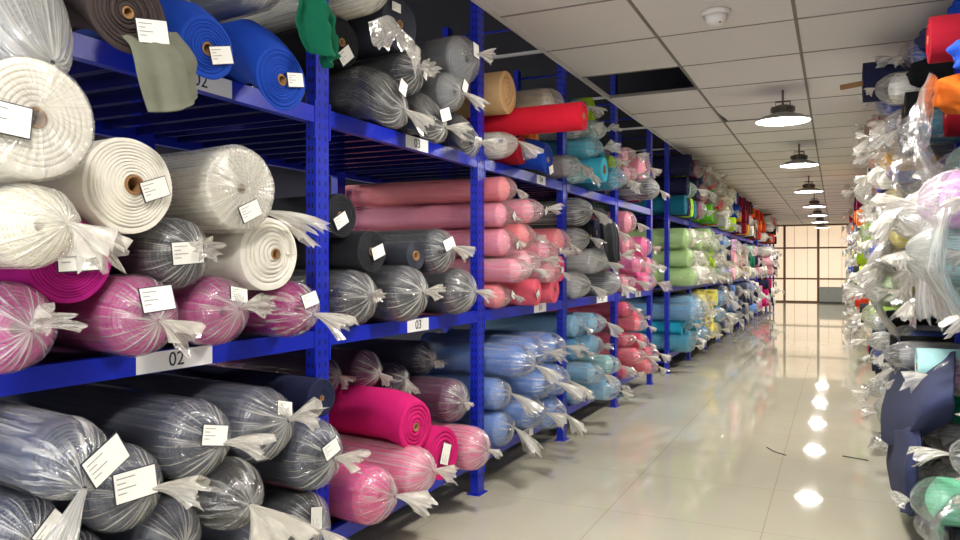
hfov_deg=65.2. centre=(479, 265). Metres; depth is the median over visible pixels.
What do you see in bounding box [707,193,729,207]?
bundle
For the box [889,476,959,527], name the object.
roll
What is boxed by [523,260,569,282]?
roll
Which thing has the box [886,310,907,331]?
roll
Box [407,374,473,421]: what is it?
roll
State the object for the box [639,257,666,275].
roll
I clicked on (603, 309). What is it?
roll
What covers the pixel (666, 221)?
storage rack
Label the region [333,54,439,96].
roll
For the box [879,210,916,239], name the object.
bundle
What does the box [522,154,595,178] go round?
bundle
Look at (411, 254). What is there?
roll
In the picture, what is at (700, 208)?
roll
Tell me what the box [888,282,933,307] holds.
bundle
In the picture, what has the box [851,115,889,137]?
roll
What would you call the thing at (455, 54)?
roll
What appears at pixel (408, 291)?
roll
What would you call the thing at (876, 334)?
bundle
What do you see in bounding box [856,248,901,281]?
bundle
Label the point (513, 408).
bundle
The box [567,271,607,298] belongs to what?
bundle
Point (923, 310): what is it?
plastic sheet
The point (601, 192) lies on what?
roll
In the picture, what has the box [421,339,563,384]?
bundle
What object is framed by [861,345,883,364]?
roll
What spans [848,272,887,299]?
bundle
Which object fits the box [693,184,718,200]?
roll
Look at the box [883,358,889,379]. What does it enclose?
roll
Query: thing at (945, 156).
roll
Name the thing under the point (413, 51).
bow
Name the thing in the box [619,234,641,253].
roll
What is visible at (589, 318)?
bundle
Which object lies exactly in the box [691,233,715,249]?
roll
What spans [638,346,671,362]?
bundle
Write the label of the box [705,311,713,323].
roll
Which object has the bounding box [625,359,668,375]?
bundle
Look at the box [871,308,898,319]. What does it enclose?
bundle
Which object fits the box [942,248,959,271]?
bundle
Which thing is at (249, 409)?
roll
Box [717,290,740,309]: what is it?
bundle
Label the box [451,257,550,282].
bundle
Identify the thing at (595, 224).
roll
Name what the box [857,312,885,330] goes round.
bundle
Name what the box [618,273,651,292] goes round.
bundle
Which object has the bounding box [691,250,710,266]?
roll
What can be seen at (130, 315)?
roll
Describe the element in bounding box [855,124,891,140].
bundle
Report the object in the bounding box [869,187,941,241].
bundle
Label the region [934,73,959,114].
cloth bundle
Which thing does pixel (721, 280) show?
bundle
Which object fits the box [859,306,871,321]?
bundle
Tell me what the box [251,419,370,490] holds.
roll
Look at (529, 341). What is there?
bundle
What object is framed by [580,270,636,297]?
bundle
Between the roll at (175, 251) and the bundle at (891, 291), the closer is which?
the roll at (175, 251)
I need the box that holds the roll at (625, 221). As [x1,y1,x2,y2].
[583,211,649,233]
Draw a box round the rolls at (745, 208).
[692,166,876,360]
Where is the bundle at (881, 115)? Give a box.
[869,107,891,122]
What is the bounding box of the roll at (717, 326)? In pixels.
[713,321,729,334]
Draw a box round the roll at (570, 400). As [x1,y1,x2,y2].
[553,383,594,404]
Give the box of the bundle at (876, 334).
[864,334,878,347]
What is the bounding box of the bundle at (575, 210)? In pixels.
[526,197,612,227]
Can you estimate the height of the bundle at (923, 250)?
0.261 m
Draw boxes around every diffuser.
[756,117,809,125]
[780,163,817,167]
[795,191,822,192]
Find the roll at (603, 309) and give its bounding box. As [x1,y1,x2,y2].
[552,301,641,316]
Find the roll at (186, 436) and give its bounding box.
[0,382,276,479]
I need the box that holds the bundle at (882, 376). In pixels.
[875,363,899,382]
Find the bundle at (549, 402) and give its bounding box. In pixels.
[531,396,587,437]
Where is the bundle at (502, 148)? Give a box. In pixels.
[450,131,544,159]
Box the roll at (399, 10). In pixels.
[347,0,415,60]
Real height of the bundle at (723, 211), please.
0.299 m
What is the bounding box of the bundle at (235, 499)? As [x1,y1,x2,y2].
[161,455,321,539]
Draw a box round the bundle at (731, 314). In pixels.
[715,308,735,321]
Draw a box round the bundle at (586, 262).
[567,248,624,274]
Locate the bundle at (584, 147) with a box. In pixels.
[545,137,621,159]
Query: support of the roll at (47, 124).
on the bundle at (40, 226)
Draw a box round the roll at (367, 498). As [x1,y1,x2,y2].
[329,460,430,525]
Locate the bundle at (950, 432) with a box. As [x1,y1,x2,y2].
[921,421,959,454]
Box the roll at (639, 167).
[627,155,661,178]
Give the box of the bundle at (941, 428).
[928,424,945,439]
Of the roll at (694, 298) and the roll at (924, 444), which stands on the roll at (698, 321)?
the roll at (694, 298)
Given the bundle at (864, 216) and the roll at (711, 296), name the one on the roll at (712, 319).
the roll at (711, 296)
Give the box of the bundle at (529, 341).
[420,331,570,368]
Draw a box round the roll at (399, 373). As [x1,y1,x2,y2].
[372,361,420,393]
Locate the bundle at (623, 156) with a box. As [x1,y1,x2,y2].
[595,147,649,164]
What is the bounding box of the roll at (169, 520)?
[80,494,200,539]
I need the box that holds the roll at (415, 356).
[331,338,445,373]
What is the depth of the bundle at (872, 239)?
7.87 m
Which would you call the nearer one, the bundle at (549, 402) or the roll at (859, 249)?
the bundle at (549, 402)
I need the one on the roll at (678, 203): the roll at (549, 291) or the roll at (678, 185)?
the roll at (678, 185)
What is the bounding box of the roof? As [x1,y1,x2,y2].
[404,0,739,196]
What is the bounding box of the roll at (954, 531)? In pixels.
[949,527,959,539]
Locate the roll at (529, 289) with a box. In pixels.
[499,279,540,305]
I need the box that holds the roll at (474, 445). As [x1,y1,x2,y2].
[431,420,502,470]
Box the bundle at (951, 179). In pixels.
[868,169,959,230]
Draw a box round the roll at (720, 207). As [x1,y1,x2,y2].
[715,196,732,210]
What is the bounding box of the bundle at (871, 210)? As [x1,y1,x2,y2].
[858,188,910,214]
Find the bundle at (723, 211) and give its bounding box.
[696,209,730,223]
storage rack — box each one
[0,0,653,537]
[599,118,752,373]
[740,211,774,316]
[931,62,959,343]
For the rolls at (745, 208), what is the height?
3.177 m
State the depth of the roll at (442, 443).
4.21 m
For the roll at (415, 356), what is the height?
0.231 m
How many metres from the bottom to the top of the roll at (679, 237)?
0.332 m
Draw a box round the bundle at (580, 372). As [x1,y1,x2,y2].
[547,361,616,384]
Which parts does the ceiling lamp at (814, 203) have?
lamp shade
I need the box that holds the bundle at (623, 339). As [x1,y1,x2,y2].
[577,330,647,348]
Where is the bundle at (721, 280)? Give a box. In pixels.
[701,265,726,284]
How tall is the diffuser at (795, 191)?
0.016 m
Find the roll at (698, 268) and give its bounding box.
[690,265,714,285]
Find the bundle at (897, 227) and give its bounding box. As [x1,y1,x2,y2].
[893,215,917,235]
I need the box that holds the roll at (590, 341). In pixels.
[574,334,613,355]
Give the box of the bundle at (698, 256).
[672,249,703,259]
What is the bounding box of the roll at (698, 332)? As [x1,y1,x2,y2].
[696,330,711,343]
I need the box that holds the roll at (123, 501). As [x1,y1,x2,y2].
[49,442,211,532]
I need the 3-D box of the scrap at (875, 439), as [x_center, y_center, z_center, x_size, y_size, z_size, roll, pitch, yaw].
[3.550,1.512,6.428,0.418,0.209,0.605,0,0,25]
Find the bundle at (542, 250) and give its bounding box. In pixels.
[525,240,573,264]
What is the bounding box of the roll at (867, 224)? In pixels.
[848,221,874,241]
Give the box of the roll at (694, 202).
[679,201,696,218]
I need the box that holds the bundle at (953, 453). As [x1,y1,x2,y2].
[906,439,959,473]
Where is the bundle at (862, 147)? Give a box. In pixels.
[853,133,885,155]
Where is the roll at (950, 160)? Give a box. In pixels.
[922,146,959,173]
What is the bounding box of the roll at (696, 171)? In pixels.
[687,159,712,178]
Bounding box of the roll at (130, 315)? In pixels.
[52,274,205,357]
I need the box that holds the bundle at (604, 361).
[570,354,636,377]
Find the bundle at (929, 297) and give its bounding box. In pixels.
[910,284,959,322]
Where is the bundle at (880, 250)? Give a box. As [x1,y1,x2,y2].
[861,250,885,271]
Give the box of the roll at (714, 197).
[702,196,718,203]
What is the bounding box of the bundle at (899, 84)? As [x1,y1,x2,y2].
[865,71,920,105]
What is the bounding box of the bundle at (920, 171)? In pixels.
[913,157,959,187]
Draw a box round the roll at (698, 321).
[689,316,710,330]
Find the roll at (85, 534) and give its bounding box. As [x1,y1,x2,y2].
[61,524,99,539]
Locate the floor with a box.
[347,302,931,539]
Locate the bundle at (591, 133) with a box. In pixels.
[580,120,621,139]
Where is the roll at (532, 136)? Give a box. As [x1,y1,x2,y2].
[518,134,537,139]
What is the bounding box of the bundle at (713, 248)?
[704,246,718,252]
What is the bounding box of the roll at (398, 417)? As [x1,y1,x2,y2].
[329,384,430,447]
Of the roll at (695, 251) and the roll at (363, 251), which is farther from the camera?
the roll at (695, 251)
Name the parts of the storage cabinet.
cabinet door, cabinet door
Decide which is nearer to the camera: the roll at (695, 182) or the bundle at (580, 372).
the bundle at (580, 372)
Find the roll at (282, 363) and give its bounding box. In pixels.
[207,353,356,391]
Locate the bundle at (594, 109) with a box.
[554,97,606,117]
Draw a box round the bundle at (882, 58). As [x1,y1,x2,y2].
[874,42,912,67]
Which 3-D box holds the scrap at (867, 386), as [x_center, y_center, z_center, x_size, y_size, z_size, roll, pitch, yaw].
[5.011,1.540,9.509,0.340,0.123,0.765,0,0,27]
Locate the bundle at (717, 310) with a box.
[699,306,721,316]
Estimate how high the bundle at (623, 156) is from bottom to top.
0.208 m
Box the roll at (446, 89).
[419,72,490,112]
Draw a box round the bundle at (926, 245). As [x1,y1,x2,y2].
[890,240,929,274]
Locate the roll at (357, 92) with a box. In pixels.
[252,66,434,136]
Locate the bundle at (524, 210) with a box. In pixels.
[403,198,563,223]
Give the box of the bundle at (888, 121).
[867,109,901,136]
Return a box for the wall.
[94,135,469,372]
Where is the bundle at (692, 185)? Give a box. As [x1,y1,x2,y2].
[687,182,710,197]
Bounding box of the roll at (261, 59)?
[220,19,304,110]
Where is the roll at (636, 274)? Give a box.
[626,258,640,276]
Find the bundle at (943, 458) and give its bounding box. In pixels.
[919,438,959,468]
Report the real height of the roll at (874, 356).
0.234 m
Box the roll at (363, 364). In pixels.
[284,346,393,385]
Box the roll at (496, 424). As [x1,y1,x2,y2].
[450,409,542,457]
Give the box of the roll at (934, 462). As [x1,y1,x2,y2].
[920,445,948,476]
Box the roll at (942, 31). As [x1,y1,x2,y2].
[926,13,959,63]
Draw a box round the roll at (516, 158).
[492,136,525,164]
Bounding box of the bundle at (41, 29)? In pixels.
[0,0,73,72]
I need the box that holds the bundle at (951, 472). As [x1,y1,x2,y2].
[927,459,959,480]
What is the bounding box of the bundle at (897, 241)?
[861,220,927,248]
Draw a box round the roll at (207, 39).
[74,0,233,79]
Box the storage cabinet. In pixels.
[818,287,848,303]
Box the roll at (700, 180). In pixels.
[689,168,703,183]
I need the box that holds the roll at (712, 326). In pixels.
[705,323,714,337]
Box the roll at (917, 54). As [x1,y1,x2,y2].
[887,39,926,67]
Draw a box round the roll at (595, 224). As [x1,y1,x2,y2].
[581,220,599,246]
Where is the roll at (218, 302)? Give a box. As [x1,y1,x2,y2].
[167,275,278,345]
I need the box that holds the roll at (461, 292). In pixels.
[422,267,496,314]
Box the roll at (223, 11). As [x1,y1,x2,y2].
[184,0,279,23]
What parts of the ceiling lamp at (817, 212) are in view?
lamp shade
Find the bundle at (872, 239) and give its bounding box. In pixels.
[858,230,891,250]
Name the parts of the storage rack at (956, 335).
post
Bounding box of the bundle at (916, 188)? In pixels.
[909,186,920,198]
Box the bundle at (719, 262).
[714,253,733,269]
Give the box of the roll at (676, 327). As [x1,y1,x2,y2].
[623,320,682,334]
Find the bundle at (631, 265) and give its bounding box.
[608,255,658,272]
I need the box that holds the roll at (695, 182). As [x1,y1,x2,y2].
[689,180,698,198]
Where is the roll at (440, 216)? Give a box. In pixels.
[353,202,523,230]
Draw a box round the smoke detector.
[701,6,730,27]
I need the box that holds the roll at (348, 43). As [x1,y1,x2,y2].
[245,18,357,86]
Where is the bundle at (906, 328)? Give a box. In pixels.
[871,325,950,343]
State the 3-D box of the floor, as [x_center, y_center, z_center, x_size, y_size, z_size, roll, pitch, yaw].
[4.721,1.650,15.194,10.500,0.100,43.500,0,0,25]
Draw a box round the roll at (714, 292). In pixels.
[706,289,717,305]
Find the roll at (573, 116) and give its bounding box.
[466,102,587,135]
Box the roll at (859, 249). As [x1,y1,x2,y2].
[852,240,881,259]
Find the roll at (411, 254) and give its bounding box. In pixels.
[383,241,424,269]
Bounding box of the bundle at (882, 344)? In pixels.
[851,331,888,350]
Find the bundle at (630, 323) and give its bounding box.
[596,316,656,332]
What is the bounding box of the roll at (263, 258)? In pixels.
[203,217,296,290]
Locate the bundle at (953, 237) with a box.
[875,227,959,287]
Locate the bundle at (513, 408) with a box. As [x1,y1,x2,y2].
[498,394,567,428]
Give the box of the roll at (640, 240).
[629,236,660,257]
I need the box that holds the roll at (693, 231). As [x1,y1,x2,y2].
[687,228,708,247]
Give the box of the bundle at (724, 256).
[715,253,737,268]
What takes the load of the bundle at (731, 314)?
on the roll
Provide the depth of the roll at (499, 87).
5.39 m
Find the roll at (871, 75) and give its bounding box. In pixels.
[840,59,909,102]
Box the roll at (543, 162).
[508,138,553,174]
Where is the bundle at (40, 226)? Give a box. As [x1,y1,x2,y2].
[0,183,132,273]
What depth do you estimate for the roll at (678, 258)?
11.38 m
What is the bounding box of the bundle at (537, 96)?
[515,88,591,111]
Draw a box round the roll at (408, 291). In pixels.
[366,265,445,322]
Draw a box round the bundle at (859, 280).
[852,271,876,284]
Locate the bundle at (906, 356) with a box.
[872,341,959,370]
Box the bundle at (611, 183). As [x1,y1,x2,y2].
[570,167,642,194]
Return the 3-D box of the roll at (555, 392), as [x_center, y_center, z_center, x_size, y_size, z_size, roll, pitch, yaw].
[0.337,0.931,6.102,1.206,0.300,0.256,0,0,25]
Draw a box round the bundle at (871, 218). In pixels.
[865,213,879,224]
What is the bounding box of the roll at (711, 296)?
[707,295,712,308]
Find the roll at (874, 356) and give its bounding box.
[869,354,889,363]
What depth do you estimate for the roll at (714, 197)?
13.07 m
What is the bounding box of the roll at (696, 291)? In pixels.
[653,289,706,294]
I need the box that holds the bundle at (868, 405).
[859,396,883,411]
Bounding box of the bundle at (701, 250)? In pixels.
[698,248,720,264]
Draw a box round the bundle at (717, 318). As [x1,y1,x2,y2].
[713,306,734,323]
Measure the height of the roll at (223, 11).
0.297 m
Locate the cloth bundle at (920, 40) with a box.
[914,28,926,52]
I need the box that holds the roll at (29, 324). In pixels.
[0,281,87,374]
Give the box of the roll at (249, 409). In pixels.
[95,372,328,463]
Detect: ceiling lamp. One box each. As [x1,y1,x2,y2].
[754,90,811,126]
[779,144,818,167]
[794,176,823,192]
[803,194,825,207]
[808,208,827,215]
[811,216,827,222]
[815,223,829,227]
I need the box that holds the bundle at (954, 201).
[940,196,959,213]
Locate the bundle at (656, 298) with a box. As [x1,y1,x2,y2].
[618,295,710,311]
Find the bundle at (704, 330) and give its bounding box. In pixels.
[700,325,722,340]
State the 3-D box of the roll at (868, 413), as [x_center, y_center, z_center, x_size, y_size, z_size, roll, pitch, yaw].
[3.865,1.190,5.647,1.800,0.235,0.235,0,0,25]
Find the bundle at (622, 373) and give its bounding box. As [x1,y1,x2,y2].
[609,363,645,378]
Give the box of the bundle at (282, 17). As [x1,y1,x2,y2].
[230,0,386,32]
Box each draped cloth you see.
[120,31,197,111]
[296,0,340,68]
[588,207,619,263]
[880,351,955,515]
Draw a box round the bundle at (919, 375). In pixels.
[899,358,959,396]
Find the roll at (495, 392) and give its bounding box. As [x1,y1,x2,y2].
[409,372,543,416]
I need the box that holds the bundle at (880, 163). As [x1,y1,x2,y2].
[852,142,922,171]
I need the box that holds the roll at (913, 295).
[900,283,934,304]
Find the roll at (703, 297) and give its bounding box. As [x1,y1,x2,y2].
[694,294,717,307]
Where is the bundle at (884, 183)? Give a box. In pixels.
[854,165,904,189]
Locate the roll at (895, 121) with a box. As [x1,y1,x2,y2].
[869,116,898,136]
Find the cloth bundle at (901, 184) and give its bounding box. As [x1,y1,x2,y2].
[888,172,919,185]
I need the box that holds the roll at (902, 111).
[901,105,903,119]
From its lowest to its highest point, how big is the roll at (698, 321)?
0.256 m
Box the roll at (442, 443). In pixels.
[337,425,457,479]
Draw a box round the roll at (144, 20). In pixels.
[63,0,169,54]
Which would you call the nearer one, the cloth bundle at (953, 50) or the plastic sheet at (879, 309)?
the cloth bundle at (953, 50)
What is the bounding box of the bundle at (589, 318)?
[539,311,623,337]
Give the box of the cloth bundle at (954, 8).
[947,0,959,13]
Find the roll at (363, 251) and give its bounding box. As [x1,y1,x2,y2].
[294,230,385,272]
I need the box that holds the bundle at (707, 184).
[703,170,726,186]
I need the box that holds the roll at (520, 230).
[402,223,548,249]
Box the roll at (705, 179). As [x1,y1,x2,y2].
[700,164,721,182]
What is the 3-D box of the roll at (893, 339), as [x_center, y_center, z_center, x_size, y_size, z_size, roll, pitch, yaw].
[3.716,0.604,5.117,1.614,0.203,0.204,0,0,25]
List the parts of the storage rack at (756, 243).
post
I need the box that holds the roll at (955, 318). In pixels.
[938,315,959,338]
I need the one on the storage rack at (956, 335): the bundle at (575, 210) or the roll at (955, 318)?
the roll at (955, 318)
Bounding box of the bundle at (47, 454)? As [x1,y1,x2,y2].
[0,400,130,539]
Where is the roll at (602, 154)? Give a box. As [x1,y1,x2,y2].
[583,149,605,158]
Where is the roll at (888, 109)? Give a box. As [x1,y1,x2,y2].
[858,100,901,114]
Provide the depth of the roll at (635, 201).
9.13 m
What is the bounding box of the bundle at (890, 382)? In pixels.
[881,379,893,389]
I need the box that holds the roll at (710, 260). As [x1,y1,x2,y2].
[703,252,714,268]
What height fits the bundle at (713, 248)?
0.272 m
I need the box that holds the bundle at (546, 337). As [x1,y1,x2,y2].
[447,328,588,362]
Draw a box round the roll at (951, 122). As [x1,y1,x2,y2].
[943,112,959,136]
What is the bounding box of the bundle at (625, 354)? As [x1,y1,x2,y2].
[597,346,660,363]
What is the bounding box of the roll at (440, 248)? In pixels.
[372,228,475,273]
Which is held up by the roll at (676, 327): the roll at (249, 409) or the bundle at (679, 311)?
the bundle at (679, 311)
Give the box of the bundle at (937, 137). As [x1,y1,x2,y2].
[872,108,959,148]
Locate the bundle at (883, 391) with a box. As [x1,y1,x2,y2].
[850,380,886,400]
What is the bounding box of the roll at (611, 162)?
[606,155,629,169]
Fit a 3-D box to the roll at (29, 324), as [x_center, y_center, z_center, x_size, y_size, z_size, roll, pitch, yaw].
[-1.718,0.177,2.385,1.352,0.267,0.267,0,0,33]
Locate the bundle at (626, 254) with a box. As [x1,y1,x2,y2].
[592,244,633,269]
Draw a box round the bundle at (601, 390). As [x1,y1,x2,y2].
[578,379,633,401]
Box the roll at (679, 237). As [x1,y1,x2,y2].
[627,228,699,249]
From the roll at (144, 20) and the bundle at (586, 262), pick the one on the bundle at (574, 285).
the bundle at (586, 262)
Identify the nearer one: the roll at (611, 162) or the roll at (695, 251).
the roll at (611, 162)
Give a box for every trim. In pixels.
[471,0,779,224]
[501,0,944,224]
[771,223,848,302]
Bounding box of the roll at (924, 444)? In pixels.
[922,437,942,447]
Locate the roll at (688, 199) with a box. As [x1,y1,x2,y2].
[671,198,690,215]
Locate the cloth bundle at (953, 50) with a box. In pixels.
[946,39,959,68]
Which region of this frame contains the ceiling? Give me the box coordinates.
[480,0,953,224]
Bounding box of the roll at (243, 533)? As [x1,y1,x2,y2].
[200,523,269,539]
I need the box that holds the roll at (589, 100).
[575,97,595,122]
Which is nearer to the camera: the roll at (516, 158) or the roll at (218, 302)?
the roll at (218, 302)
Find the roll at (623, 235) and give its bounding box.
[598,221,629,243]
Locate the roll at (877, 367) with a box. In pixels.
[874,349,882,373]
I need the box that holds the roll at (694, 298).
[693,298,709,315]
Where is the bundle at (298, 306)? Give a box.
[241,280,355,340]
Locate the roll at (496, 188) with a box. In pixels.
[345,176,528,207]
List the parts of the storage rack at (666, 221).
post, post, post, post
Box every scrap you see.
[860,382,879,393]
[867,431,887,451]
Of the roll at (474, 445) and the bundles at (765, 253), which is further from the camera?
the bundles at (765, 253)
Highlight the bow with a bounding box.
[369,15,420,79]
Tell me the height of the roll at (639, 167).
0.340 m
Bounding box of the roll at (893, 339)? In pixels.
[890,335,953,362]
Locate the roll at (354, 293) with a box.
[289,269,386,326]
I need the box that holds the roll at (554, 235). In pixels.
[527,228,580,255]
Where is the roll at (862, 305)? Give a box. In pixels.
[860,303,869,324]
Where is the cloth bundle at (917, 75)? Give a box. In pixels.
[906,57,953,87]
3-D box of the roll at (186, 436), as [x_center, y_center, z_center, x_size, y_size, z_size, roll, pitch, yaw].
[-1.399,0.627,2.952,1.456,0.294,0.361,0,0,30]
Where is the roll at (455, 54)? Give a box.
[354,34,495,83]
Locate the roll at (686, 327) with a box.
[682,321,701,331]
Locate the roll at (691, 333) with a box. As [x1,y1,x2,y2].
[683,330,704,346]
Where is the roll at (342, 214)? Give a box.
[267,194,355,238]
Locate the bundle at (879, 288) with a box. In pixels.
[874,281,915,304]
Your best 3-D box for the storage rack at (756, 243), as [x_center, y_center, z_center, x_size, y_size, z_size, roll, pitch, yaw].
[9.792,-0.375,27.349,1.290,3.950,7.352,0,0,25]
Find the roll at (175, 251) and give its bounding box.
[106,216,224,289]
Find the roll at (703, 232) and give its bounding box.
[696,231,718,246]
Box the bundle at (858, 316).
[850,302,893,327]
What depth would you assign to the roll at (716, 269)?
13.73 m
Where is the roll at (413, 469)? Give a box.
[339,433,458,493]
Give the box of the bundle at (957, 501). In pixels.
[952,495,959,520]
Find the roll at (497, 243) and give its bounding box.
[441,228,526,256]
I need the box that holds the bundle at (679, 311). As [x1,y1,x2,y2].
[625,301,716,320]
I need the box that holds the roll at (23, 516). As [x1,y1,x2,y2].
[0,485,67,539]
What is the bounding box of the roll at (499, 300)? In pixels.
[484,283,524,308]
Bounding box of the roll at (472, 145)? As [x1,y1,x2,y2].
[411,112,502,157]
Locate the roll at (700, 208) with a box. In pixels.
[684,201,713,219]
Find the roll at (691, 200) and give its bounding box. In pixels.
[675,199,693,217]
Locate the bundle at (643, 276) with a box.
[628,272,672,291]
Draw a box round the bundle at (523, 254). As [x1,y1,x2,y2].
[456,249,563,275]
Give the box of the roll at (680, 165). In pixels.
[644,154,692,176]
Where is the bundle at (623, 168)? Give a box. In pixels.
[618,165,649,183]
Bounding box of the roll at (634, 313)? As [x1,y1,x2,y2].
[627,310,649,321]
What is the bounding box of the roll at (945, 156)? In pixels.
[909,151,958,185]
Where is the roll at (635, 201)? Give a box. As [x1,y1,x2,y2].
[626,200,640,202]
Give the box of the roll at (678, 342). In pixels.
[641,333,704,352]
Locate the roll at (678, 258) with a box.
[645,250,702,267]
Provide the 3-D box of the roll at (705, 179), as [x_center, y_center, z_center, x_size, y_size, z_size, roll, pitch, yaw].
[3.183,-1.540,12.768,1.812,0.324,0.324,0,0,25]
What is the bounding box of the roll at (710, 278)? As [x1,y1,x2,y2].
[701,266,716,282]
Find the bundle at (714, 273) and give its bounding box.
[701,271,720,283]
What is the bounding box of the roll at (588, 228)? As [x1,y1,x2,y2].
[576,224,593,247]
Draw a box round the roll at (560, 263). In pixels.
[548,256,564,280]
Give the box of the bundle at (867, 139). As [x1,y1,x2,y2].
[859,132,879,152]
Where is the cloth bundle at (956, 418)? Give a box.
[951,390,959,423]
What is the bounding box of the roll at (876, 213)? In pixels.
[867,202,898,220]
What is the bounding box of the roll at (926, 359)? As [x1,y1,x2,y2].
[915,348,959,387]
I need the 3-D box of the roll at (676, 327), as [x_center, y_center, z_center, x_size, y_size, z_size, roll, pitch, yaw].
[2.467,0.942,11.771,1.374,0.241,0.243,0,0,25]
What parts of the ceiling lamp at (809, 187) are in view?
lamp shade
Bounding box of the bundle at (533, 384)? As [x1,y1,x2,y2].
[434,368,586,401]
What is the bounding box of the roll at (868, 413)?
[860,406,881,421]
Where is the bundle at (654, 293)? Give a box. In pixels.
[653,292,706,302]
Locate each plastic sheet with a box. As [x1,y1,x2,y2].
[866,236,900,341]
[891,268,937,325]
[892,73,943,215]
[908,193,959,327]
[913,461,959,539]
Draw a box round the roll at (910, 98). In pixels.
[904,91,935,122]
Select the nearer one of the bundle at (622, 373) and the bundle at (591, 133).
the bundle at (591, 133)
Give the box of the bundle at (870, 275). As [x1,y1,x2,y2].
[862,249,910,283]
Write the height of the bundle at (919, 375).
0.205 m
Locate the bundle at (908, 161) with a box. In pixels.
[865,136,945,166]
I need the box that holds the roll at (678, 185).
[653,176,689,195]
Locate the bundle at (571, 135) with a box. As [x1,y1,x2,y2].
[538,120,604,141]
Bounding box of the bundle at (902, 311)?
[889,280,950,328]
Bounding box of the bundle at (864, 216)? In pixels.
[856,205,881,222]
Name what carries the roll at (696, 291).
on the roll
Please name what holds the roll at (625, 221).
on the roll at (623, 247)
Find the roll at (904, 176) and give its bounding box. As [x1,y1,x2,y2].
[867,163,919,183]
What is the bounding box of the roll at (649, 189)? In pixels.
[606,178,669,200]
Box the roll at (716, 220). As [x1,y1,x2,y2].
[707,209,717,223]
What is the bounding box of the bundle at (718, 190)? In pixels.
[713,180,736,197]
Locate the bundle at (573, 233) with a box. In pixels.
[532,227,604,252]
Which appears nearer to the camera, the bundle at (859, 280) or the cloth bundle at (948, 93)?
the cloth bundle at (948, 93)
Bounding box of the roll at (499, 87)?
[454,71,515,117]
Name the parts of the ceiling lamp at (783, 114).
lamp shade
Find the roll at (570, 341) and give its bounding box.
[552,338,594,360]
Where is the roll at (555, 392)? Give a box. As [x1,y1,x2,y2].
[536,363,594,400]
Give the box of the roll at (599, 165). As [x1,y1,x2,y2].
[570,157,607,183]
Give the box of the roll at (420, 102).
[362,91,472,143]
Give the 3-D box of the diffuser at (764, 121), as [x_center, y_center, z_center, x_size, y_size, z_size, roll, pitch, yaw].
[3.150,-1.512,7.803,0.524,0.016,0.524,0,0,25]
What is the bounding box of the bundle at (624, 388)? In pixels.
[595,374,631,393]
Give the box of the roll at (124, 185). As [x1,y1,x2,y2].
[31,137,171,233]
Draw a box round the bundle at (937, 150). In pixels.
[866,123,953,156]
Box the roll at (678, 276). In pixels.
[653,268,708,286]
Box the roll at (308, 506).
[249,482,347,539]
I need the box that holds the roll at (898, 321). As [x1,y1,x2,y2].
[890,317,951,333]
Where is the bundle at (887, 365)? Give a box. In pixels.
[879,362,891,370]
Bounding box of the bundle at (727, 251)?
[707,241,729,255]
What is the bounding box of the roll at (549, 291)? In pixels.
[539,277,558,302]
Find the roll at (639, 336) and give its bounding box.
[618,332,655,350]
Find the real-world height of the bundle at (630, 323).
0.202 m
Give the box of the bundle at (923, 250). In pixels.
[920,250,926,266]
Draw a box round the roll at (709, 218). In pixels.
[691,204,713,222]
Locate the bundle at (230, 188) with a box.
[159,144,330,247]
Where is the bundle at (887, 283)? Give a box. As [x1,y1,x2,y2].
[842,275,911,307]
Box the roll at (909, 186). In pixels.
[901,163,942,195]
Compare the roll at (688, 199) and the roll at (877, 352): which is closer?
the roll at (877, 352)
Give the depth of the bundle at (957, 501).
3.00 m
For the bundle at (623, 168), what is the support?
on the roll at (649, 189)
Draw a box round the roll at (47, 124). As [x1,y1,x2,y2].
[0,55,94,184]
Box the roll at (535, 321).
[485,313,591,337]
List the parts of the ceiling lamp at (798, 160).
lamp shade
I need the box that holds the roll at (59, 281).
[0,221,110,302]
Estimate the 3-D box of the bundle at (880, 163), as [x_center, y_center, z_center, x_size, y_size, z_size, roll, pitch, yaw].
[3.914,-0.898,5.816,1.856,0.260,0.312,0,0,25]
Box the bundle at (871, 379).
[869,367,891,387]
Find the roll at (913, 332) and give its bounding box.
[885,330,953,346]
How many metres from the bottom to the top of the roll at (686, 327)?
0.290 m
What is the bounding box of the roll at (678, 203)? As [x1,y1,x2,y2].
[632,195,686,215]
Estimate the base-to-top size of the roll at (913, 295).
0.254 m
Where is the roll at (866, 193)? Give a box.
[854,179,878,199]
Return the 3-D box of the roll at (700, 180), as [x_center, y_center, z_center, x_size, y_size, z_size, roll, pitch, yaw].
[2.926,-1.478,12.541,1.542,0.286,0.288,0,0,25]
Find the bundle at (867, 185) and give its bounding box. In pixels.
[841,179,877,204]
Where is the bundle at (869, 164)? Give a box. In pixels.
[849,147,885,171]
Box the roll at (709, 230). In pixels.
[692,228,723,246]
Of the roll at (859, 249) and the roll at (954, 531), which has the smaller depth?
the roll at (954, 531)
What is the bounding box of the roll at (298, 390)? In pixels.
[160,365,334,416]
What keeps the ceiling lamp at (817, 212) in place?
hanging from the ceiling
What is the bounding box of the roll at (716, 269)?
[710,267,728,282]
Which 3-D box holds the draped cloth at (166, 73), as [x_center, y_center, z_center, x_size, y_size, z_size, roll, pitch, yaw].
[-0.989,-0.615,2.338,0.142,0.301,0.284,0,0,29]
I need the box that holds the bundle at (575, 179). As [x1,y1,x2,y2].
[554,162,601,188]
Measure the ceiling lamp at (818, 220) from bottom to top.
0.330 m
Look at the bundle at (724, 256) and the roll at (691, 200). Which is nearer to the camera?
the roll at (691, 200)
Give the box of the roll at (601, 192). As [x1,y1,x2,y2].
[595,191,607,194]
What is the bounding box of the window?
[753,225,850,300]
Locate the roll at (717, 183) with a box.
[707,174,724,190]

